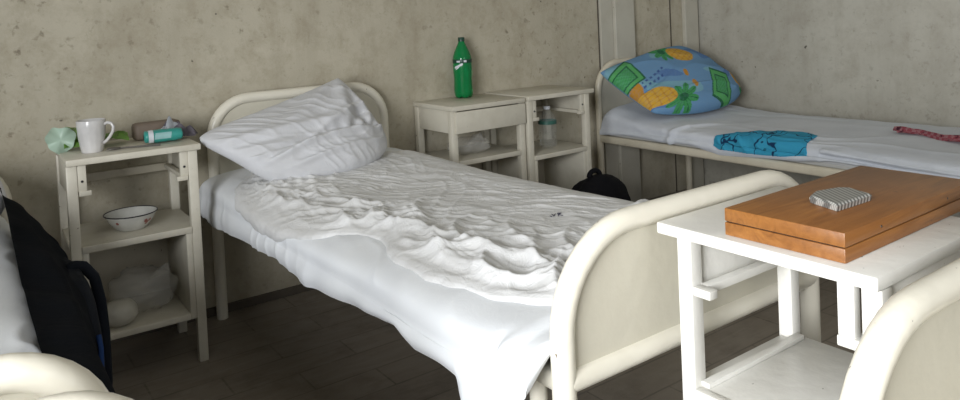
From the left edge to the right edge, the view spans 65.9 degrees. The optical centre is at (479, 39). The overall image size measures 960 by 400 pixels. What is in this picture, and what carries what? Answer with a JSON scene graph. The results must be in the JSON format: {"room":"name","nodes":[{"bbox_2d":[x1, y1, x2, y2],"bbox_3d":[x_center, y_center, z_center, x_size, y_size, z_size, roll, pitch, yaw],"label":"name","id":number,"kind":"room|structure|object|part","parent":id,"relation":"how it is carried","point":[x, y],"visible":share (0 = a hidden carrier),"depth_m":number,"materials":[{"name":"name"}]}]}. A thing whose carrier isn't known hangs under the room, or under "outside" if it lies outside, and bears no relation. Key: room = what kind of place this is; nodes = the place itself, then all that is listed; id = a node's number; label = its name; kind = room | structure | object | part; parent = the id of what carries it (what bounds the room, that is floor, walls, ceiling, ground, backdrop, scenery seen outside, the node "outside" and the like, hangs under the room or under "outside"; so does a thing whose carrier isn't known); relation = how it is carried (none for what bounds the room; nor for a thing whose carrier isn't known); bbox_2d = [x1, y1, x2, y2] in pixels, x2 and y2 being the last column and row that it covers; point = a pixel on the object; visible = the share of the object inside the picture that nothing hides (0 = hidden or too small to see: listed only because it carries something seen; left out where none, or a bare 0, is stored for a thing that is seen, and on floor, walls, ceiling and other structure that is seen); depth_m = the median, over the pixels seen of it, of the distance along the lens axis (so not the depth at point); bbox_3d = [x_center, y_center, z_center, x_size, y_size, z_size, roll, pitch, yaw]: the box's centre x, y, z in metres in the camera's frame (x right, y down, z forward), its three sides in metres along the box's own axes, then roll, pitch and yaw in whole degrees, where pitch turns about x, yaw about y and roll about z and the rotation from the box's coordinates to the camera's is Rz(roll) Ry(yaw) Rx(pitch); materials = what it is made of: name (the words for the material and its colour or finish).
{"room":"hospital room","nodes":[
{"label":"hospital room","id":0,"kind":"room"},
{"bbox_2d":[0,0,686,308],"bbox_3d":[-1.223,-0.338,2.917,6.520,2.900,0.100,-4,2,-36],"label":"wall","id":1,"kind":"structure","parent":0,"point":[125,63],"depth_m":3.04,"materials":[{"name":"paint"}]},
{"bbox_2d":[111,284,313,343],"bbox_3d":[-1.522,1.120,2.632,5.540,0.035,0.012,-4,2,-36],"label":"baseboard","id":2,"kind":"structure","parent":1,"relation":"attached to","point":[236,305],"depth_m":3.04,"materials":[{"name":"brown wood"}]},
{"bbox_2d":[598,0,618,178],"bbox_3d":[0.703,-0.468,4.228,0.095,2.900,0.018,-4,2,-36],"label":"trim","id":3,"kind":"structure","parent":1,"relation":"attached to","point":[604,6],"depth_m":4.24,"materials":[{"name":"paint"}]},
{"bbox_2d":[612,0,640,201],"bbox_3d":[0.814,-0.475,4.294,0.158,2.900,0.040,-4,2,-36],"label":"trim","id":4,"kind":"structure","parent":1,"relation":"attached to","point":[622,10],"depth_m":4.30,"materials":[{"name":"paint"}]},
{"bbox_2d":[597,0,676,191],"bbox_3d":[1.008,-0.490,4.456,0.875,2.900,0.004,-4,2,-36],"label":"trim","id":5,"kind":"structure","parent":1,"relation":"attached to","point":[597,0],"depth_m":4.57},
{"bbox_2d":[681,0,703,187],"bbox_3d":[1.307,-0.510,4.654,0.125,2.900,0.030,-4,2,-36],"label":"trim","id":6,"kind":"structure","parent":1,"relation":"attached to","point":[690,30],"depth_m":4.66,"materials":[{"name":"paint"}]},
{"bbox_2d":[111,185,862,399],"bbox_3d":[0.362,1.158,0.854,6.520,0.100,5.300,-4,2,-36],"label":"floor","id":7,"kind":"structure","parent":0,"point":[313,344],"depth_m":2.52,"materials":[{"name":"brown wood"}]},
{"bbox_2d":[0,177,108,399],"bbox_3d":[-1.333,0.770,1.493,0.807,0.790,2.020,-4,2,-36],"label":"hospital bed","id":8,"kind":"object","parent":7,"relation":"on","point":[23,375],"visible":0.49,"depth_m":0.85,"materials":[{"name":"metal"}]},
{"bbox_3d":[-1.908,0.787,2.296,0.803,0.757,0.044,-4,2,-36],"label":"headboard","id":9,"kind":"part","parent":8,"relation":"part of","materials":[{"name":"metal"}]},
{"bbox_3d":[-0.768,0.522,0.683,0.759,0.251,0.012,-4,2,-36],"label":"panel","id":10,"kind":"part","parent":8,"relation":"part of","materials":[{"name":"beige metal"}]},
{"bbox_3d":[-0.757,0.769,0.691,0.802,0.790,0.044,-4,2,-36],"label":"footboard","id":11,"kind":"part","parent":8,"relation":"part of","materials":[{"name":"metal"}]},
{"bbox_2d":[33,390,133,399],"bbox_3d":[-0.099,0.719,-0.159,0.810,0.884,2.152,-4,2,-36],"label":"hospital bed","id":12,"kind":"object","parent":7,"relation":"on","point":[86,394],"visible":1,"depth_m":0.78,"materials":[{"name":"metal"}]},
{"bbox_2d":[62,257,112,385],"bbox_3d":[-1.064,0.866,1.986,0.138,0.556,0.543,-4,2,-36],"label":"shoulder bag","id":13,"kind":"object","parent":7,"relation":"on","point":[95,297],"visible":0.38,"depth_m":1.99,"materials":[{"name":"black fabric"}]},
{"bbox_2d":[55,136,208,361],"bbox_3d":[-1.211,0.746,2.586,0.408,0.757,0.360,-4,2,-35],"label":"stand","id":14,"kind":"object","parent":7,"relation":"on","point":[159,266],"visible":0.83,"depth_m":2.56,"materials":[{"name":"paint"}]},
{"bbox_3d":[-1.452,0.767,2.604,0.031,0.735,0.031,-4,2,-35],"label":"leg","id":15,"kind":"part","parent":14,"relation":"part of","materials":[{"name":"paint"}]},
{"bbox_3d":[-1.278,0.767,2.353,0.031,0.735,0.031,-4,2,-35],"label":"leg","id":16,"kind":"part","parent":14,"relation":"part of","materials":[{"name":"paint"}]},
{"bbox_3d":[-1.339,0.829,2.493,0.020,0.299,0.326,-4,2,-35],"label":"panel","id":17,"kind":"part","parent":14,"relation":"part of","materials":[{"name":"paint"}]},
{"bbox_2d":[45,127,128,154],"bbox_3d":[-1.359,0.336,2.553,0.254,0.092,0.123,-4,2,-36],"label":"packet","id":18,"kind":"object","parent":14,"relation":"on","point":[58,140],"visible":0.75,"depth_m":2.48,"materials":[{"name":"green plastic"}]},
{"bbox_2d":[76,118,114,153],"bbox_3d":[-1.280,0.320,2.452,0.109,0.106,0.089,-2,2,30],"label":"mug","id":19,"kind":"object","parent":14,"relation":"on","point":[91,133],"visible":1,"depth_m":2.43,"materials":[{"name":"ceramic"}]},
{"bbox_3d":[-1.234,0.309,2.461,0.042,0.077,0.010,-3,2,-4],"label":"handle","id":20,"kind":"part","parent":19,"relation":"part of","materials":[{"name":"ceramic"}]},
{"bbox_2d":[107,298,137,327],"bbox_3d":[-1.198,0.908,2.461,0.111,0.085,0.101,-4,2,-36],"label":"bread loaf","id":21,"kind":"object","parent":14,"relation":"on","point":[121,312],"visible":0.84,"depth_m":2.43,"materials":[{"name":"beige food"}]},
{"bbox_2d":[62,208,191,253],"bbox_3d":[-1.217,0.661,2.576,0.389,0.023,0.336,-4,2,-35],"label":"shelf","id":22,"kind":"object","parent":14,"relation":"attached to","point":[96,236],"depth_m":2.50,"materials":[{"name":"paint"}]},
{"bbox_3d":[-1.314,0.486,2.700,0.335,0.028,0.015,-4,2,-35],"label":"rail","id":23,"kind":"part","parent":14,"relation":"part of","materials":[{"name":"paint"}]},
{"bbox_3d":[-1.300,0.820,2.712,0.335,0.299,0.010,-4,2,-35],"label":"panel","id":24,"kind":"part","parent":14,"relation":"part of","materials":[{"name":"paint"}]},
{"bbox_2d":[103,205,157,231],"bbox_3d":[-1.200,0.621,2.549,0.173,0.057,0.173,-4,2,-36],"label":"enamel bowl","id":25,"kind":"object","parent":14,"relation":"on","point":[131,218],"visible":1,"depth_m":2.53,"materials":[{"name":"white metal"}]},
{"bbox_2d":[106,144,160,149],"bbox_3d":[-1.167,0.361,2.495,0.166,0.010,0.029,-3,2,-25],"label":"spoon","id":26,"kind":"object","parent":14,"relation":"on","point":[111,148],"visible":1,"depth_m":2.49,"materials":[{"name":"metal"}]},
{"bbox_2d":[106,147,120,149],"bbox_3d":[-1.221,0.364,2.470,0.047,0.009,0.028,-4,2,-36],"label":"bowl","id":27,"kind":"object","parent":26,"relation":"on","point":[112,148],"depth_m":2.46,"materials":[{"name":"metal"}]},
{"bbox_2d":[110,288,190,339],"bbox_3d":[-1.200,0.958,2.582,0.295,0.022,0.318,-4,2,-35],"label":"shelf","id":28,"kind":"object","parent":14,"relation":"attached to","point":[157,307],"depth_m":2.57,"materials":[{"name":"paint"}]},
{"bbox_2d":[131,119,179,140],"bbox_3d":[-1.187,0.330,2.715,0.160,0.061,0.060,-4,2,-40],"label":"case","id":29,"kind":"object","parent":14,"relation":"on","point":[138,129],"visible":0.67,"depth_m":2.67,"materials":[{"name":"brown leather"}]},
{"bbox_2d":[143,127,182,142],"bbox_3d":[-1.109,0.336,2.593,0.126,0.047,0.057,-4,2,-33],"label":"pack","id":30,"kind":"object","parent":14,"relation":"on","point":[170,134],"visible":1,"depth_m":2.57},
{"bbox_2d":[161,116,177,128],"bbox_3d":[-1.116,0.313,2.668,0.100,0.078,0.050,-4,2,-36],"label":"paper wrapper","id":31,"kind":"object","parent":14,"relation":"on","point":[169,124],"visible":0.28,"depth_m":2.66,"materials":[{"name":"white paper"}]},
{"bbox_3d":[-1.151,0.747,2.812,0.031,0.735,0.031,-4,2,-35],"label":"leg","id":32,"kind":"part","parent":14,"relation":"part of","materials":[{"name":"paint"}]},
{"bbox_2d":[164,121,197,135],"bbox_3d":[-1.097,0.320,2.681,0.132,0.059,0.055,-3,2,-11],"label":"wrapper","id":33,"kind":"object","parent":14,"relation":"on","point":[189,130],"visible":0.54,"depth_m":2.67,"materials":[{"name":"grey plastic"}]},
{"bbox_3d":[-1.081,0.811,2.672,0.020,0.299,0.326,-4,2,-35],"label":"panel","id":34,"kind":"part","parent":14,"relation":"part of","materials":[{"name":"paint"}]},
{"bbox_3d":[-0.978,0.747,2.561,0.031,0.735,0.031,-4,2,-35],"label":"leg","id":35,"kind":"part","parent":14,"relation":"part of","materials":[{"name":"paint"}]},
{"bbox_2d":[413,93,526,179],"bbox_3d":[-0.035,0.662,3.496,0.412,0.757,0.340,-4,2,-36],"label":"stand","id":36,"kind":"object","parent":7,"relation":"on","point":[454,116],"visible":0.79,"depth_m":3.40,"materials":[{"name":"paint"}]},
{"bbox_3d":[-0.273,0.684,3.501,0.031,0.735,0.031,-4,2,-36],"label":"leg","id":37,"kind":"part","parent":36,"relation":"part of","materials":[{"name":"paint"}]},
{"bbox_3d":[-0.106,0.684,3.270,0.031,0.735,0.031,-4,2,-36],"label":"leg","id":38,"kind":"part","parent":36,"relation":"part of","materials":[{"name":"paint"}]},
{"bbox_2d":[452,37,472,97],"bbox_3d":[-0.085,0.136,3.584,0.094,0.292,0.094,-4,2,-36],"label":"soda bottle","id":39,"kind":"object","parent":36,"relation":"on","point":[462,60],"visible":1,"depth_m":3.55,"materials":[{"name":"green plastic"}]},
{"bbox_2d":[455,60,466,69],"bbox_3d":[-0.094,0.124,3.542,0.059,0.047,0.011,-2,2,12],"label":"print","id":40,"kind":"object","parent":39,"relation":"attached to","point":[459,64],"depth_m":3.54},
{"bbox_2d":[425,143,521,164],"bbox_3d":[-0.039,0.539,3.489,0.381,0.023,0.316,-4,2,-36],"label":"shelf","id":41,"kind":"object","parent":36,"relation":"attached to","point":[480,152],"depth_m":3.45,"materials":[{"name":"paint"}]},
{"bbox_3d":[0.036,0.663,3.723,0.031,0.735,0.031,-4,2,-36],"label":"leg","id":42,"kind":"part","parent":36,"relation":"part of","materials":[{"name":"paint"}]},
{"bbox_3d":[0.051,0.358,3.359,0.392,0.096,0.016,-4,2,-36],"label":"drawer","id":43,"kind":"part","parent":36,"relation":"part of","materials":[{"name":"paint"}]},
{"bbox_3d":[0.203,0.662,3.491,0.031,0.735,0.031,-4,2,-36],"label":"leg","id":44,"kind":"part","parent":36,"relation":"part of","materials":[{"name":"paint"}]},
{"bbox_2d":[207,82,820,399],"bbox_3d":[-0.139,0.642,2.314,0.801,0.884,2.078,-4,2,-36],"label":"hospital bed","id":45,"kind":"object","parent":7,"relation":"on","point":[615,309],"visible":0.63,"depth_m":1.37,"materials":[{"name":"metal"}]},
{"bbox_3d":[-0.733,0.642,3.141,0.801,0.884,0.043,-4,2,-36],"label":"headboard","id":46,"kind":"part","parent":45,"relation":"part of","materials":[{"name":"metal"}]},
{"bbox_3d":[-0.743,0.413,3.133,0.758,0.382,0.012,-4,2,-36],"label":"panel","id":47,"kind":"part","parent":45,"relation":"part of","materials":[{"name":"beige metal"}]},
{"bbox_2d":[199,147,799,399],"bbox_3d":[-0.155,0.584,2.294,0.926,0.222,2.000,-4,2,-36],"label":"sheet","id":48,"kind":"object","parent":45,"relation":"on","point":[494,350],"visible":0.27,"depth_m":1.52,"materials":[{"name":"fabric"}]},
{"bbox_2d":[234,150,648,305],"bbox_3d":[-0.107,0.506,2.213,0.875,0.144,1.745,-4,2,-36],"label":"coverlet","id":49,"kind":"object","parent":48,"relation":"on","point":[490,235],"visible":0.74,"depth_m":2.06,"materials":[{"name":"fabric"}]},
{"bbox_2d":[200,78,386,180],"bbox_3d":[-0.669,0.349,2.798,0.367,0.341,0.709,-1,2,39],"label":"pillow","id":50,"kind":"object","parent":49,"relation":"on","point":[326,129],"visible":0.96,"depth_m":2.72,"materials":[{"name":"fabric"}]},
{"bbox_3d":[0.116,0.830,1.374,0.033,0.545,0.034,-4,2,-36],"label":"leg","id":51,"kind":"part","parent":45,"relation":"part of","materials":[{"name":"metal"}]},
{"bbox_3d":[-0.431,0.603,2.104,0.032,0.036,1.995,-4,2,-36],"label":"rail","id":52,"kind":"part","parent":45,"relation":"part of","materials":[{"name":"metal"}]},
{"bbox_3d":[0.457,0.689,1.489,0.800,0.787,0.043,-4,2,-36],"label":"footboard","id":53,"kind":"part","parent":45,"relation":"part of","materials":[{"name":"metal"}]},
{"bbox_3d":[0.445,0.441,1.481,0.758,0.249,0.012,-4,2,-36],"label":"panel","id":54,"kind":"part","parent":45,"relation":"part of","materials":[{"name":"beige metal"}]},
{"bbox_2d":[485,85,593,188],"bbox_3d":[0.314,0.636,3.740,0.424,0.761,0.352,-4,2,-36],"label":"stand","id":55,"kind":"object","parent":7,"relation":"on","point":[563,164],"visible":0.61,"depth_m":3.71,"materials":[{"name":"paint"}]},
{"bbox_3d":[0.069,0.658,3.746,0.031,0.739,0.031,-4,2,-36],"label":"leg","id":56,"kind":"part","parent":55,"relation":"part of","materials":[{"name":"paint"}]},
{"bbox_3d":[0.181,0.721,3.640,0.020,0.300,0.318,-4,2,-36],"label":"panel","id":57,"kind":"part","parent":55,"relation":"part of","materials":[{"name":"paint"}]},
{"bbox_3d":[0.242,0.658,3.505,0.031,0.739,0.031,-4,2,-36],"label":"leg","id":58,"kind":"part","parent":55,"relation":"part of","materials":[{"name":"paint"}]},
{"bbox_3d":[0.205,0.375,3.845,0.337,0.028,0.015,-4,2,-36],"label":"rail","id":59,"kind":"part","parent":55,"relation":"part of","materials":[{"name":"paint"}]},
{"bbox_3d":[0.219,0.713,3.857,0.337,0.300,0.010,-4,2,-36],"label":"panel","id":60,"kind":"part","parent":55,"relation":"part of","materials":[{"name":"paint"}]},
{"bbox_2d":[506,139,586,160],"bbox_3d":[0.302,0.553,3.726,0.391,0.023,0.328,-4,2,-36],"label":"shelf","id":61,"kind":"object","parent":55,"relation":"attached to","point":[544,148],"depth_m":3.67,"materials":[{"name":"paint"}]},
{"bbox_3d":[0.367,0.638,3.961,0.031,0.739,0.031,-4,2,-36],"label":"leg","id":62,"kind":"part","parent":55,"relation":"part of","materials":[{"name":"paint"}]},
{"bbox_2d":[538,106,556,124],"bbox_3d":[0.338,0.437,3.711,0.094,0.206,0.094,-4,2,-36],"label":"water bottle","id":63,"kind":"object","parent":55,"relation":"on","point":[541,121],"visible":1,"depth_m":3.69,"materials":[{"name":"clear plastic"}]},
{"bbox_3d":[0.438,0.704,3.825,0.020,0.300,0.318,-4,2,-36],"label":"panel","id":64,"kind":"part","parent":55,"relation":"part of","materials":[{"name":"paint"}]},
{"bbox_3d":[0.540,0.638,3.719,0.031,0.739,0.031,-4,2,-36],"label":"leg","id":65,"kind":"part","parent":55,"relation":"part of","materials":[{"name":"paint"}]},
{"bbox_2d":[571,168,630,200],"bbox_3d":[0.566,0.817,3.507,0.372,0.418,0.288,-4,2,-36],"label":"backpack","id":66,"kind":"object","parent":7,"relation":"on","point":[607,185],"visible":0.31,"depth_m":3.46,"materials":[{"name":"black fabric"}]},
{"bbox_3d":[0.542,0.630,3.506,0.094,0.042,0.024,-4,2,-36],"label":"grab handle","id":67,"kind":"part","parent":66,"relation":"part of","materials":[{"name":"black fabric"}]},
{"bbox_2d":[595,57,846,189],"bbox_3d":[1.573,0.532,3.544,0.801,0.866,2.072,-4,2,-36],"label":"hospital bed","id":68,"kind":"object","parent":7,"relation":"on","point":[608,97],"visible":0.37,"depth_m":3.90,"materials":[{"name":"beige metal"}]},
{"bbox_3d":[0.969,0.302,4.363,0.753,0.368,0.012,-4,2,-36],"label":"panel","id":69,"kind":"part","parent":68,"relation":"part of","materials":[{"name":"beige metal"}]},
{"bbox_3d":[0.980,0.533,4.370,0.790,0.866,0.037,-4,2,-36],"label":"headboard","id":70,"kind":"part","parent":68,"relation":"part of","materials":[{"name":"beige metal"}]},
{"bbox_3d":[1.261,0.552,3.320,0.032,0.044,1.995,-4,2,-36],"label":"rail","id":71,"kind":"part","parent":68,"relation":"part of","materials":[{"name":"beige metal"}]},
{"bbox_2d":[611,135,875,169],"bbox_3d":[1.575,0.482,3.547,0.760,0.085,1.940,-4,2,-36],"label":"mattress","id":72,"kind":"object","parent":68,"relation":"on","point":[824,163],"visible":0.07,"depth_m":3.10,"materials":[{"name":"white fabric"}]},
{"bbox_2d":[600,101,959,178],"bbox_3d":[1.576,0.429,3.540,0.863,0.183,1.995,-4,2,-36],"label":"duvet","id":73,"kind":"object","parent":72,"relation":"on","point":[870,143],"visible":0.84,"depth_m":3.44,"materials":[{"name":"fabric"}]},
{"bbox_2d":[601,46,740,114],"bbox_3d":[1.114,0.220,4.125,0.862,0.345,0.423,-4,2,-36],"label":"pillow","id":74,"kind":"object","parent":73,"relation":"on","point":[673,80],"visible":1,"depth_m":3.99,"materials":[{"name":"fabric"}]},
{"bbox_2d":[713,130,816,156],"bbox_3d":[1.309,0.469,3.356,0.229,0.104,0.481,-4,2,-36],"label":"cloth","id":75,"kind":"object","parent":73,"relation":"on","point":[781,143],"visible":1,"depth_m":3.29,"materials":[{"name":"blue fabric"}]},
{"bbox_2d":[893,126,959,141],"bbox_3d":[1.956,0.389,3.076,0.406,0.053,0.490,-4,2,-36],"label":"cloth","id":76,"kind":"object","parent":73,"relation":"on","point":[900,129],"visible":1,"depth_m":3.12,"materials":[{"name":"red fabric"}]},
{"bbox_2d":[657,186,959,399],"bbox_3d":[0.616,0.702,1.325,0.390,0.757,0.400,-4,2,-36],"label":"stand","id":77,"kind":"object","parent":7,"relation":"on","point":[791,365],"visible":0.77,"depth_m":1.32,"materials":[{"name":"paint"}]},
{"bbox_3d":[0.394,0.722,1.349,0.031,0.735,0.031,-4,2,-36],"label":"leg","id":78,"kind":"part","parent":77,"relation":"part of","materials":[{"name":"paint"}]},
{"bbox_2d":[695,335,853,399],"bbox_3d":[0.608,0.626,1.298,0.338,0.023,0.356,-4,2,-36],"label":"shelf","id":79,"kind":"object","parent":77,"relation":"attached to","point":[785,367],"depth_m":1.36,"materials":[{"name":"paint"}]},
{"bbox_3d":[0.643,0.705,1.528,0.031,0.735,0.031,-4,2,-36],"label":"leg","id":80,"kind":"part","parent":77,"relation":"part of","materials":[{"name":"paint"}]},
{"bbox_2d":[725,166,959,263],"bbox_3d":[0.665,0.297,1.315,0.462,0.046,0.209,-4,2,-36],"label":"wooden box","id":81,"kind":"object","parent":77,"relation":"on","point":[902,203],"visible":0.99,"depth_m":1.23,"materials":[{"name":"brown wood"}]},
{"bbox_2d":[809,187,871,210],"bbox_3d":[0.611,0.271,1.267,0.123,0.012,0.076,-4,2,-36],"label":"pack","id":82,"kind":"object","parent":81,"relation":"on","point":[839,198],"visible":1,"depth_m":1.25,"materials":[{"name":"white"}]},
{"bbox_3d":[0.588,0.722,1.078,0.031,0.735,0.031,-4,2,-36],"label":"leg","id":83,"kind":"part","parent":77,"relation":"part of","materials":[{"name":"paint"}]},
{"bbox_2d":[839,258,959,399],"bbox_3d":[1.242,0.641,0.342,0.806,0.883,2.002,-4,2,-36],"label":"hospital bed","id":84,"kind":"object","parent":7,"relation":"on","point":[910,348],"visible":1,"depth_m":0.90,"materials":[{"name":"metal"}]},
{"bbox_3d":[0.721,0.442,1.050,0.758,0.251,0.012,-4,2,-36],"label":"panel","id":85,"kind":"part","parent":84,"relation":"part of","materials":[{"name":"beige metal"}]},
{"bbox_2d":[697,0,959,217],"bbox_3d":[2.926,-0.520,2.634,0.100,2.900,5.200,-4,2,-36],"label":"wall","id":86,"kind":"structure","parent":0,"point":[894,61],"depth_m":3.99,"materials":[{"name":"grey paint"}]},
{"bbox_3d":[-1.334,0.671,1.482,0.695,0.103,1.900,-4,2,-36],"label":"mattress","id":87,"kind":"object","parent":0,"visible":0},
{"bbox_2d":[0,216,40,354],"bbox_3d":[-1.335,0.632,1.471,0.794,0.187,1.949,-4,2,-36],"label":"quilt","id":88,"kind":"object","parent":87,"relation":"on","point":[17,331],"visible":0.35,"depth_m":1.56,"materials":[{"name":"fabric"}]},
{"bbox_2d":[0,180,6,214],"bbox_3d":[-1.738,0.477,2.115,0.646,0.185,0.363,-4,2,-36],"label":"pillow","id":89,"kind":"object","parent":88,"relation":"on","point":[2,205],"visible":0.86,"depth_m":2.21,"materials":[{"name":"fabric"}]},
{"bbox_2d":[0,188,114,392],"bbox_3d":[-0.949,0.771,1.728,0.187,0.684,1.350,-4,2,-36],"label":"coat","id":90,"kind":"object","parent":88,"relation":"on","point":[58,309],"visible":0.74,"depth_m":1.64,"materials":[{"name":"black fabric"}]}
]}

